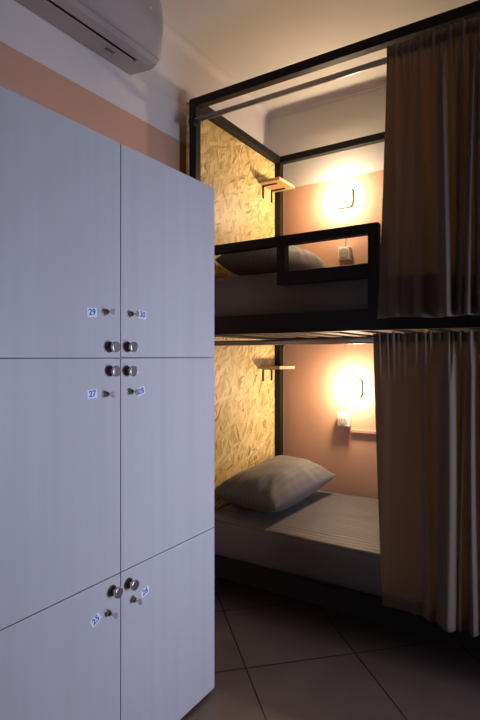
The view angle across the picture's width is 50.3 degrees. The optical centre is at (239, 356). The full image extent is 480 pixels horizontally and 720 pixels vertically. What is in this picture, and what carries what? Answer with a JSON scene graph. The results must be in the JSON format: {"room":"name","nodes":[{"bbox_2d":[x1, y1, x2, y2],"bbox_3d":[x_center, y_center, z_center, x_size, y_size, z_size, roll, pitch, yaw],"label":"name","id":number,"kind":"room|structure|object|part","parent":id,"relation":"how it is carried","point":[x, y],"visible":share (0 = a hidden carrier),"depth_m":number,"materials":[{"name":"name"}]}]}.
{"room":"dormitory","nodes":[
{"label":"dormitory","id":0,"kind":"room"},
{"bbox_2d":[0,0,271,576],"bbox_3d":[-1.083,-0.190,1.470,0.232,2.780,4.510,0,0,33],"label":"wall","id":1,"kind":"structure","parent":0,"point":[144,112],"depth_m":2.19,"materials":[{"name":"white paint"}]},
{"bbox_2d":[15,0,162,74],"bbox_3d":[-0.616,-1.372,1.846,0.206,0.290,0.830,0,0,33],"label":"air conditioner","id":2,"kind":"object","parent":1,"relation":"attached to","point":[128,34],"visible":1,"depth_m":1.98,"materials":[{"name":"plastic"}]},
{"bbox_2d":[47,0,133,59],"bbox_3d":[-0.615,-1.243,1.836,0.019,0.016,0.673,0,0,33],"label":"air vent","id":3,"kind":"object","parent":2,"relation":"attached to","point":[56,5],"depth_m":1.92,"materials":[{"name":"white plastic"}]},
{"bbox_3d":[-0.559,-1.386,1.809,0.068,0.262,0.830,0,0,33],"label":"panel","id":4,"kind":"part","parent":2,"relation":"part of","materials":[{"name":"plastic"}]},
{"bbox_2d":[160,0,477,109],"bbox_3d":[0.450,-1.630,0.490,3.870,0.100,4.810,0,0,33],"label":"ceiling","id":5,"kind":"structure","parent":0,"point":[248,39],"depth_m":2.47,"materials":[{"name":"paint"}]},
{"bbox_2d":[269,76,385,498],"bbox_3d":[1.692,-0.190,2.432,3.870,2.780,0.200,0,0,33],"label":"wall","id":6,"kind":"structure","parent":0,"point":[313,391],"depth_m":3.10,"materials":[{"name":"orange paint"}]},
{"bbox_2d":[269,85,385,119],"bbox_3d":[1.679,-1.551,2.383,3.538,0.012,0.016,0,0,33],"label":"trim","id":7,"kind":"structure","parent":6,"relation":"attached to","point":[383,85],"depth_m":3.10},
{"bbox_2d":[333,189,352,208],"bbox_3d":[0.596,-0.944,3.007,0.104,0.104,0.111,0,0,33],"label":"wall lamp","id":8,"kind":"object","parent":6,"relation":"attached to","point":[344,198],"visible":1,"depth_m":3.02,"materials":[{"name":"white plastic"}]},
{"bbox_3d":[0.572,-0.944,2.987,0.052,0.052,0.052,0,0,33],"label":"bulb","id":9,"kind":"part","parent":8,"relation":"part of","materials":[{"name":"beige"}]},
{"bbox_2d":[338,413,350,426],"bbox_3d":[0.619,0.372,3.033,0.072,0.076,0.042,0,0,33],"label":"power socket","id":10,"kind":"object","parent":6,"relation":"attached to","point":[344,419],"visible":1,"depth_m":3.02,"materials":[{"name":"white plastic"}]},
{"bbox_2d":[338,246,351,260],"bbox_3d":[0.621,-0.612,3.032,0.072,0.076,0.042,0,0,33],"label":"power socket","id":11,"kind":"object","parent":6,"relation":"attached to","point":[344,253],"visible":1,"depth_m":3.02,"materials":[{"name":"white plastic"}]},
{"bbox_2d":[345,344,345,412],"bbox_3d":[0.628,0.096,3.048,0.006,0.472,0.006,0,0,33],"label":"power cable","id":12,"kind":"object","parent":6,"relation":"attached to","point":[345,344],"visible":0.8,"depth_m":3.04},
{"bbox_2d":[344,379,361,396],"bbox_3d":[0.644,0.184,2.976,0.104,0.104,0.111,0,0,33],"label":"wall lamp","id":13,"kind":"object","parent":6,"relation":"attached to","point":[353,387],"visible":1,"depth_m":3.00,"materials":[{"name":"white plastic"}]},
{"bbox_3d":[0.628,0.184,2.952,0.052,0.052,0.052,0,0,33],"label":"bulb","id":14,"kind":"part","parent":13,"relation":"part of","materials":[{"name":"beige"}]},
{"bbox_2d":[351,429,375,433],"bbox_3d":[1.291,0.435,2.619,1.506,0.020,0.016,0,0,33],"label":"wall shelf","id":15,"kind":"object","parent":6,"relation":"attached to","point":[352,430],"visible":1,"depth_m":2.98,"materials":[{"name":"wood"}]},
{"bbox_2d":[180,576,479,719],"bbox_3d":[0.450,1.250,0.490,3.870,0.100,4.810,0,0,33],"label":"floor","id":16,"kind":"structure","parent":0,"point":[277,656],"depth_m":1.98,"materials":[{"name":"tile"}]},
{"bbox_2d":[0,86,213,719],"bbox_3d":[-0.550,0.297,1.581,0.586,1.806,0.916,0,0,33],"label":"tall cabinet","id":17,"kind":"object","parent":16,"relation":"on","point":[107,247],"visible":1,"depth_m":1.39,"materials":[{"name":"laminate"}]},
{"bbox_3d":[-0.468,0.897,1.257,0.018,0.573,0.455,0,0,33],"label":"door","id":18,"kind":"part","parent":17,"relation":"part of","materials":[{"name":"laminate"}]},
{"bbox_3d":[-0.468,0.306,1.257,0.018,0.604,0.455,0,0,33],"label":"door","id":19,"kind":"part","parent":17,"relation":"part of","materials":[{"name":"laminate"}]},
{"bbox_3d":[-0.468,-0.301,1.257,0.018,0.607,0.455,0,0,33],"label":"door","id":20,"kind":"part","parent":17,"relation":"part of","materials":[{"name":"laminate"}]},
{"bbox_3d":[-0.348,-0.028,1.401,0.029,0.030,0.030,0,0,33],"label":"knob","id":21,"kind":"part","parent":17,"relation":"part of","materials":[{"name":"silver metal"}]},
{"bbox_3d":[-0.347,0.039,1.403,0.029,0.030,0.030,0,0,33],"label":"knob","id":22,"kind":"part","parent":17,"relation":"part of","materials":[{"name":"silver metal"}]},
{"bbox_3d":[-0.343,0.648,1.410,0.029,0.030,0.030,0,0,33],"label":"knob","id":23,"kind":"part","parent":17,"relation":"part of","materials":[{"name":"silver metal"}]},
{"bbox_3d":[-0.312,0.040,1.458,0.029,0.030,0.030,0,0,33],"label":"knob","id":24,"kind":"part","parent":17,"relation":"part of","materials":[{"name":"silver metal"}]},
{"bbox_3d":[-0.311,-0.029,1.459,0.029,0.030,0.030,0,0,33],"label":"knob","id":25,"kind":"part","parent":17,"relation":"part of","materials":[{"name":"silver metal"}]},
{"bbox_3d":[-0.309,0.651,1.463,0.029,0.030,0.030,0,0,33],"label":"knob","id":26,"kind":"part","parent":17,"relation":"part of","materials":[{"name":"silver metal"}]},
{"bbox_3d":[-0.222,0.897,1.643,0.018,0.573,0.455,0,0,33],"label":"door","id":27,"kind":"part","parent":17,"relation":"part of","materials":[{"name":"laminate"}]},
{"bbox_3d":[-0.222,0.306,1.643,0.018,0.604,0.455,0,0,33],"label":"door","id":28,"kind":"part","parent":17,"relation":"part of","materials":[{"name":"laminate"}]},
{"bbox_3d":[-0.222,-0.302,1.643,0.018,0.605,0.455,0,0,33],"label":"door","id":29,"kind":"part","parent":17,"relation":"part of","materials":[{"name":"laminate"}]},
{"bbox_2d":[186,0,479,650],"bbox_3d":[0.841,-0.029,2.328,2.052,2.458,0.985,0,0,33],"label":"bunk bed","id":30,"kind":"object","parent":16,"relation":"on","point":[248,409],"visible":0.49,"depth_m":2.43,"materials":[{"name":"black metal"}]},
{"bbox_3d":[-0.220,-0.009,2.503,0.040,2.418,0.040,0,0,33],"label":"post","id":31,"kind":"part","parent":30,"relation":"part of","materials":[{"name":"black metal"}]},
{"bbox_3d":[-0.004,-0.094,2.896,0.018,2.308,0.939,0,0,33],"label":"headboard","id":32,"kind":"part","parent":30,"relation":"part of","materials":[{"name":"yellow wood"}]},
{"bbox_3d":[0.013,-1.238,2.868,0.040,0.040,0.826,0,0,33],"label":"rail","id":33,"kind":"part","parent":30,"relation":"part of","materials":[{"name":"black metal"}]},
{"bbox_3d":[0.013,-0.120,2.868,0.040,0.030,0.826,0,0,33],"label":"rail","id":34,"kind":"part","parent":30,"relation":"part of","materials":[{"name":"black metal"}]},
{"bbox_2d":[259,177,294,202],"bbox_3d":[0.226,-1.009,3.107,0.140,0.092,0.198,0,0,33],"label":"wall shelf","id":35,"kind":"object","parent":30,"relation":"attached to","point":[277,184],"visible":1,"depth_m":3.09,"materials":[{"name":"brown wood"}]},
{"bbox_2d":[259,366,294,380],"bbox_3d":[0.226,0.101,3.107,0.140,0.092,0.198,0,0,33],"label":"wall shelf","id":36,"kind":"object","parent":30,"relation":"attached to","point":[263,368],"visible":1,"depth_m":3.06,"materials":[{"name":"brown wood"}]},
{"bbox_3d":[0.246,-0.009,3.232,0.040,2.418,0.040,0,0,33],"label":"post","id":37,"kind":"part","parent":30,"relation":"part of","materials":[{"name":"black metal"}]},
{"bbox_3d":[0.597,-1.128,1.919,1.962,0.023,0.023,0,0,33],"label":"curtain rod","id":38,"kind":"part","parent":30,"relation":"part of","materials":[{"name":"metal"}]},
{"bbox_3d":[0.597,-0.063,1.919,1.962,0.023,0.023,0,0,33],"label":"curtain rod","id":39,"kind":"part","parent":30,"relation":"part of","materials":[{"name":"metal"}]},
{"bbox_3d":[0.172,-0.359,2.252,0.892,0.338,0.040,0,0,33],"label":"guard rail","id":40,"kind":"part","parent":30,"relation":"part of","materials":[{"name":"black metal"}]},
{"bbox_2d":[214,490,381,596],"bbox_3d":[0.829,0.895,2.347,1.972,0.218,0.821,0,0,33],"label":"mattress","id":41,"kind":"object","parent":30,"relation":"on","point":[328,537],"visible":0.55,"depth_m":2.33,"materials":[{"name":"white fabric"}]},
{"bbox_2d":[214,455,335,511],"bbox_3d":[0.206,0.678,2.782,0.373,0.220,0.680,0,0,35],"label":"pillow","id":42,"kind":"object","parent":41,"relation":"on","point":[278,483],"visible":0.98,"depth_m":2.59,"materials":[{"name":"white fabric"}]},
{"bbox_2d":[214,262,447,329],"bbox_3d":[0.829,-0.265,2.346,1.972,0.255,0.821,0,0,33],"label":"mattress","id":43,"kind":"object","parent":30,"relation":"on","point":[258,294],"visible":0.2,"depth_m":2.28,"materials":[{"name":"fabric"}]},
{"bbox_2d":[215,245,327,275],"bbox_3d":[0.206,-0.506,2.782,0.372,0.233,0.681,0,0,31],"label":"pillow","id":44,"kind":"object","parent":43,"relation":"on","point":[264,261],"visible":0.38,"depth_m":2.54,"materials":[{"name":"white fabric"}]},
{"bbox_3d":[1.086,-1.238,2.695,2.034,0.040,0.040,0,0,33],"label":"rail","id":45,"kind":"part","parent":30,"relation":"part of","materials":[{"name":"black metal"}]},
{"bbox_3d":[0.620,-1.238,1.966,2.034,0.040,0.040,0,0,33],"label":"rail","id":46,"kind":"part","parent":30,"relation":"part of","materials":[{"name":"black metal"}]},
{"bbox_3d":[0.620,0.993,1.966,1.954,0.085,0.040,0,0,33],"label":"rail","id":47,"kind":"part","parent":30,"relation":"part of","materials":[{"name":"black metal"}]},
{"bbox_3d":[0.620,-0.147,1.966,1.954,0.085,0.040,0,0,33],"label":"rail","id":48,"kind":"part","parent":30,"relation":"part of","materials":[{"name":"black metal"}]},
{"bbox_3d":[1.086,-0.147,2.695,1.954,0.085,0.040,0,0,33],"label":"rail","id":49,"kind":"part","parent":30,"relation":"part of","materials":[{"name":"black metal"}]},
{"bbox_2d":[373,330,479,636],"bbox_3d":[0.929,0.429,1.668,1.013,1.048,0.098,0,0,33],"label":"curtain","id":50,"kind":"object","parent":30,"relation":"hanging from","point":[427,385],"visible":1,"depth_m":1.83,"materials":[{"name":"fabric"}]},
{"bbox_2d":[377,14,479,318],"bbox_3d":[0.937,-0.655,1.666,0.998,1.039,0.094,0,0,33],"label":"curtain","id":51,"kind":"object","parent":30,"relation":"hanging from","point":[430,249],"visible":1,"depth_m":1.83,"materials":[{"name":"fabric"}]}
]}

